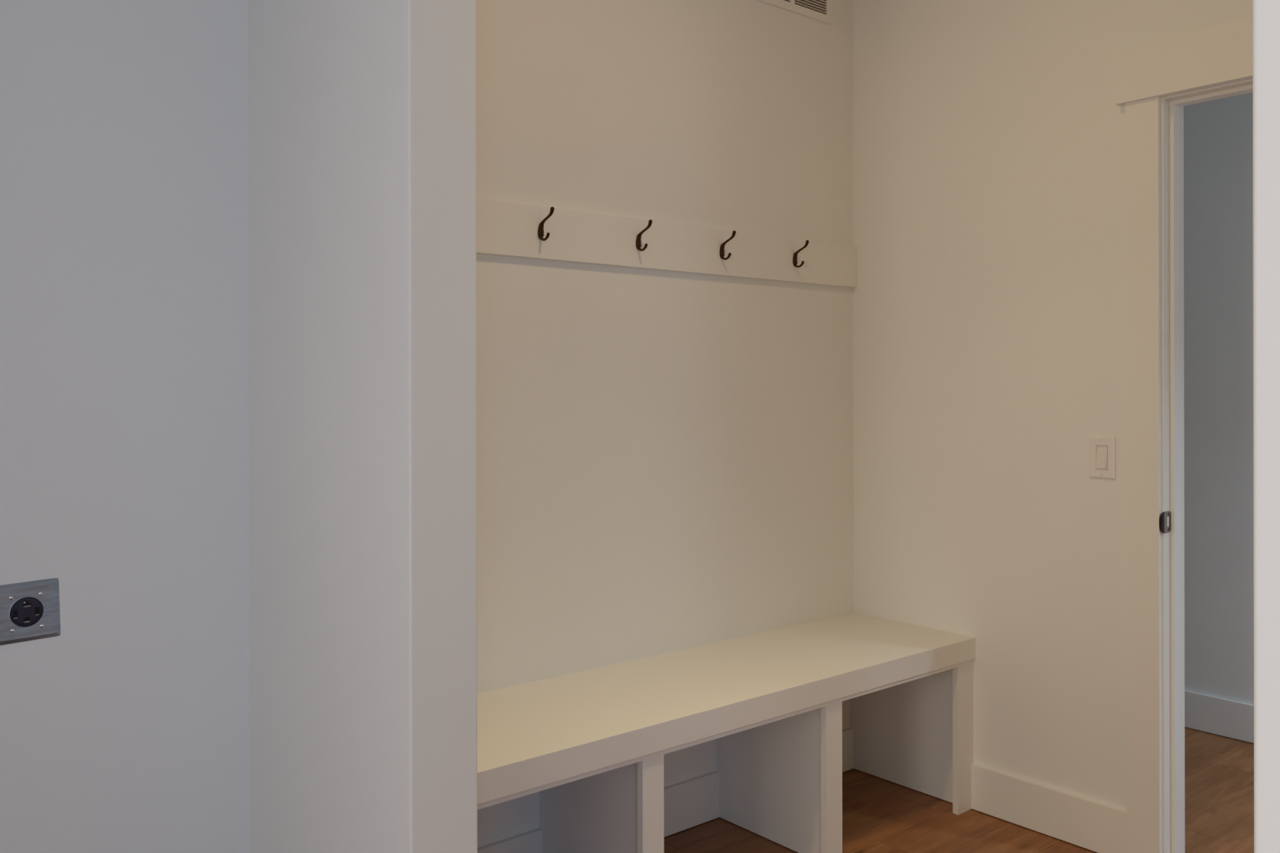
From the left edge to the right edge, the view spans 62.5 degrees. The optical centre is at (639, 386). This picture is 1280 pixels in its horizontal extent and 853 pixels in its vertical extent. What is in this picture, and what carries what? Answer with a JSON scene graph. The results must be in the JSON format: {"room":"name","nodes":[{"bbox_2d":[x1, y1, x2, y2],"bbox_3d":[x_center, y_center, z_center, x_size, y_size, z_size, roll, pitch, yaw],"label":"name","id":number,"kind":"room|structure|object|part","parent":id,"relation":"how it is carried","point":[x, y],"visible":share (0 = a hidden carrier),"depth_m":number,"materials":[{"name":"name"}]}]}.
{"room":"mudroom","nodes":[
{"label":"mudroom","id":0,"kind":"room"},
{"bbox_2d":[0,0,853,852],"bbox_3d":[-1.302,-0.108,2.038,5.441,2.860,0.120,0,0,-40],"label":"wall","id":1,"kind":"structure","parent":0,"point":[664,458],"depth_m":2.73,"materials":[{"name":"paint"}]},
{"bbox_2d":[0,577,60,645],"bbox_3d":[-1.191,0.438,2.047,0.115,0.115,0.008,-2,1,-40],"label":"power outlet","id":2,"kind":"object","parent":1,"relation":"attached to","point":[39,619],"visible":1,"depth_m":2.05,"materials":[{"name":"metal"}]},
{"bbox_2d":[9,597,42,626],"bbox_3d":[-1.192,0.438,2.048,0.056,0.056,0.003,0,0,-40],"label":"receptacle","id":3,"kind":"object","parent":2,"relation":"attached to","point":[24,611],"depth_m":2.05,"materials":[{"name":"plastic"}]},
{"bbox_2d":[477,727,853,852],"bbox_3d":[-0.006,1.248,3.025,1.915,0.138,0.015,0,0,-40],"label":"baseboard","id":4,"kind":"structure","parent":1,"relation":"attached to","point":[690,803],"depth_m":3.13,"materials":[{"name":"paint"}]},
{"bbox_2d":[475,197,857,287],"bbox_3d":[-0.007,-0.411,3.025,1.954,0.138,0.017,0,0,-40],"label":"hook rail","id":5,"kind":"object","parent":1,"relation":"attached to","point":[507,228],"visible":0.56,"depth_m":3.05,"materials":[{"name":"paint"}]},
{"bbox_2d":[537,206,554,240],"bbox_3d":[-0.245,-0.428,2.778,0.018,0.086,0.061,0,0,-40],"label":"coat hook","id":6,"kind":"object","parent":5,"relation":"attached to","point":[540,228],"visible":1,"depth_m":2.79,"materials":[{"name":"black metal"}]},
{"bbox_3d":[-0.262,-0.413,2.798,0.018,0.045,0.008,0,0,-40],"label":"plate","id":7,"kind":"part","parent":6,"relation":"part of","materials":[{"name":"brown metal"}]},
{"bbox_2d":[635,219,652,251],"bbox_3d":[0.014,-0.428,2.993,0.018,0.086,0.061,0,0,-40],"label":"coat hook","id":8,"kind":"object","parent":5,"relation":"attached to","point":[638,242],"visible":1,"depth_m":3.00,"materials":[{"name":"black metal"}]},
{"bbox_3d":[-0.003,-0.414,3.013,0.018,0.045,0.008,0,0,-40],"label":"plate","id":9,"kind":"part","parent":8,"relation":"part of","materials":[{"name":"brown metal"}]},
{"bbox_2d":[719,230,736,259],"bbox_3d":[0.269,-0.429,3.205,0.018,0.086,0.061,0,0,-40],"label":"coat hook","id":10,"kind":"object","parent":5,"relation":"attached to","point":[722,251],"visible":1,"depth_m":3.21,"materials":[{"name":"black metal"}]},
{"bbox_3d":[0.253,-0.414,3.224,0.018,0.045,0.008,0,0,-40],"label":"plate","id":11,"kind":"part","parent":10,"relation":"part of","materials":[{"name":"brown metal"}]},
{"bbox_2d":[792,240,808,267],"bbox_3d":[0.523,-0.429,3.416,0.018,0.086,0.061,0,0,-40],"label":"coat hook","id":12,"kind":"object","parent":5,"relation":"attached to","point":[795,255],"visible":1,"depth_m":3.43,"materials":[{"name":"black metal"}]},
{"bbox_3d":[0.507,-0.414,3.436,0.018,0.045,0.008,0,0,-40],"label":"plate","id":13,"kind":"part","parent":12,"relation":"part of","materials":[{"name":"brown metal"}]},
{"bbox_2d":[757,0,831,24],"bbox_3d":[0.428,-1.335,3.394,0.571,0.213,0.007,0,0,-40],"label":"air vent","id":14,"kind":"object","parent":1,"relation":"in","point":[818,10],"visible":1,"depth_m":3.50,"materials":[{"name":"metal"}]},
{"bbox_3d":[0.568,-1.335,3.509,0.162,0.151,0.006,0,0,-40],"label":"louver panel","id":15,"kind":"part","parent":14,"relation":"part of","materials":[{"name":"paint"}]},
{"bbox_2d":[248,0,1279,852],"bbox_3d":[0.662,-0.111,0.589,0.129,2.860,4.860,0,0,-40],"label":"wall","id":16,"kind":"structure","parent":0,"point":[362,242],"depth_m":1.84,"materials":[{"name":"paint"}]},
{"bbox_2d":[663,727,1253,852],"bbox_3d":[0.763,1.349,0.592,6.767,0.060,4.980,0,0,-40],"label":"floor","id":17,"kind":"structure","parent":0,"point":[880,815],"depth_m":3.18,"materials":[{"name":"brown wood"}]},
{"bbox_2d":[476,612,975,852],"bbox_3d":[0.143,1.052,2.848,1.954,0.535,0.478,0,0,-40],"label":"storage bench","id":18,"kind":"object","parent":17,"relation":"on","point":[593,743],"visible":0.8,"depth_m":2.88,"materials":[{"name":"paint"}]},
{"bbox_3d":[-0.118,1.061,2.649,0.019,0.513,0.451,0,0,-40],"label":"divider panel","id":19,"kind":"part","parent":18,"relation":"part of","materials":[{"name":"paint"}]},
{"bbox_3d":[0.284,0.842,2.677,1.954,0.044,0.019,0,0,-40],"label":"rail","id":20,"kind":"part","parent":18,"relation":"part of","materials":[{"name":"paint"}]},
{"bbox_3d":[0.384,1.060,3.066,0.019,0.513,0.451,0,0,-40],"label":"divider panel","id":21,"kind":"part","parent":18,"relation":"part of","materials":[{"name":"paint"}]},
{"bbox_3d":[0.877,1.059,3.475,0.021,0.513,0.451,0,0,-40],"label":"divider panel","id":22,"kind":"part","parent":18,"relation":"part of","materials":[{"name":"paint"}]},
{"bbox_2d":[852,0,1252,810],"bbox_3d":[2.260,-0.114,1.916,0.117,2.860,4.860,0,0,-40],"label":"wall","id":23,"kind":"structure","parent":0,"point":[989,135],"depth_m":3.20,"materials":[{"name":"paint"}]},
{"bbox_2d":[970,763,1126,852],"bbox_3d":[1.193,1.246,3.100,0.015,0.138,0.490,0,0,-40],"label":"baseboard","id":24,"kind":"structure","parent":23,"relation":"attached to","point":[1092,825],"depth_m":3.08,"materials":[{"name":"paint"}]},
{"bbox_2d":[1089,435,1115,479],"bbox_3d":[1.302,0.200,2.972,0.009,0.120,0.076,0,0,-40],"label":"light switch","id":25,"kind":"object","parent":23,"relation":"attached to","point":[1102,448],"visible":1,"depth_m":2.97,"materials":[{"name":"white plastic"}]},
{"bbox_2d":[1115,15,1253,852],"bbox_3d":[1.711,0.191,2.571,0.175,2.250,1.040,0,0,-40],"label":"door frame","id":26,"kind":"structure","parent":23,"relation":"in","point":[1155,79],"depth_m":2.86,"materials":[{"name":"paint"}]},
{"bbox_3d":[1.375,0.268,2.877,0.019,2.096,0.089,0,0,-40],"label":"casing","id":27,"kind":"part","parent":26,"relation":"part of","materials":[{"name":"paint"}]},
{"bbox_3d":[1.427,0.367,2.854,0.036,0.058,0.002,0,0,-40],"label":"strike plate","id":28,"kind":"part","parent":26,"relation":"part of","materials":[{"name":"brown metal"}]},
{"bbox_3d":[1.656,-0.856,2.525,0.033,0.151,1.036,0,0,-40],"label":"head casing","id":29,"kind":"part","parent":26,"relation":"part of","materials":[{"name":"paint"}]},
{"bbox_3d":[1.769,0.191,2.619,0.025,2.250,1.040,0,0,-40],"label":"hall casing","id":30,"kind":"part","parent":26,"relation":"part of","materials":[{"name":"paint"}]},
{"bbox_2d":[1183,92,1253,705],"bbox_3d":[3.279,-0.116,2.762,0.120,2.860,4.860,0,0,-40],"label":"wall","id":31,"kind":"structure","parent":0,"point":[1218,134],"depth_m":3.98,"materials":[{"name":"paint"}]},
{"bbox_2d":[1184,690,1253,743],"bbox_3d":[3.267,1.242,2.672,0.015,0.138,4.740,0,0,-40],"label":"baseboard","id":32,"kind":"structure","parent":31,"relation":"attached to","point":[1222,717],"depth_m":3.97,"materials":[{"name":"paint"}]}
]}

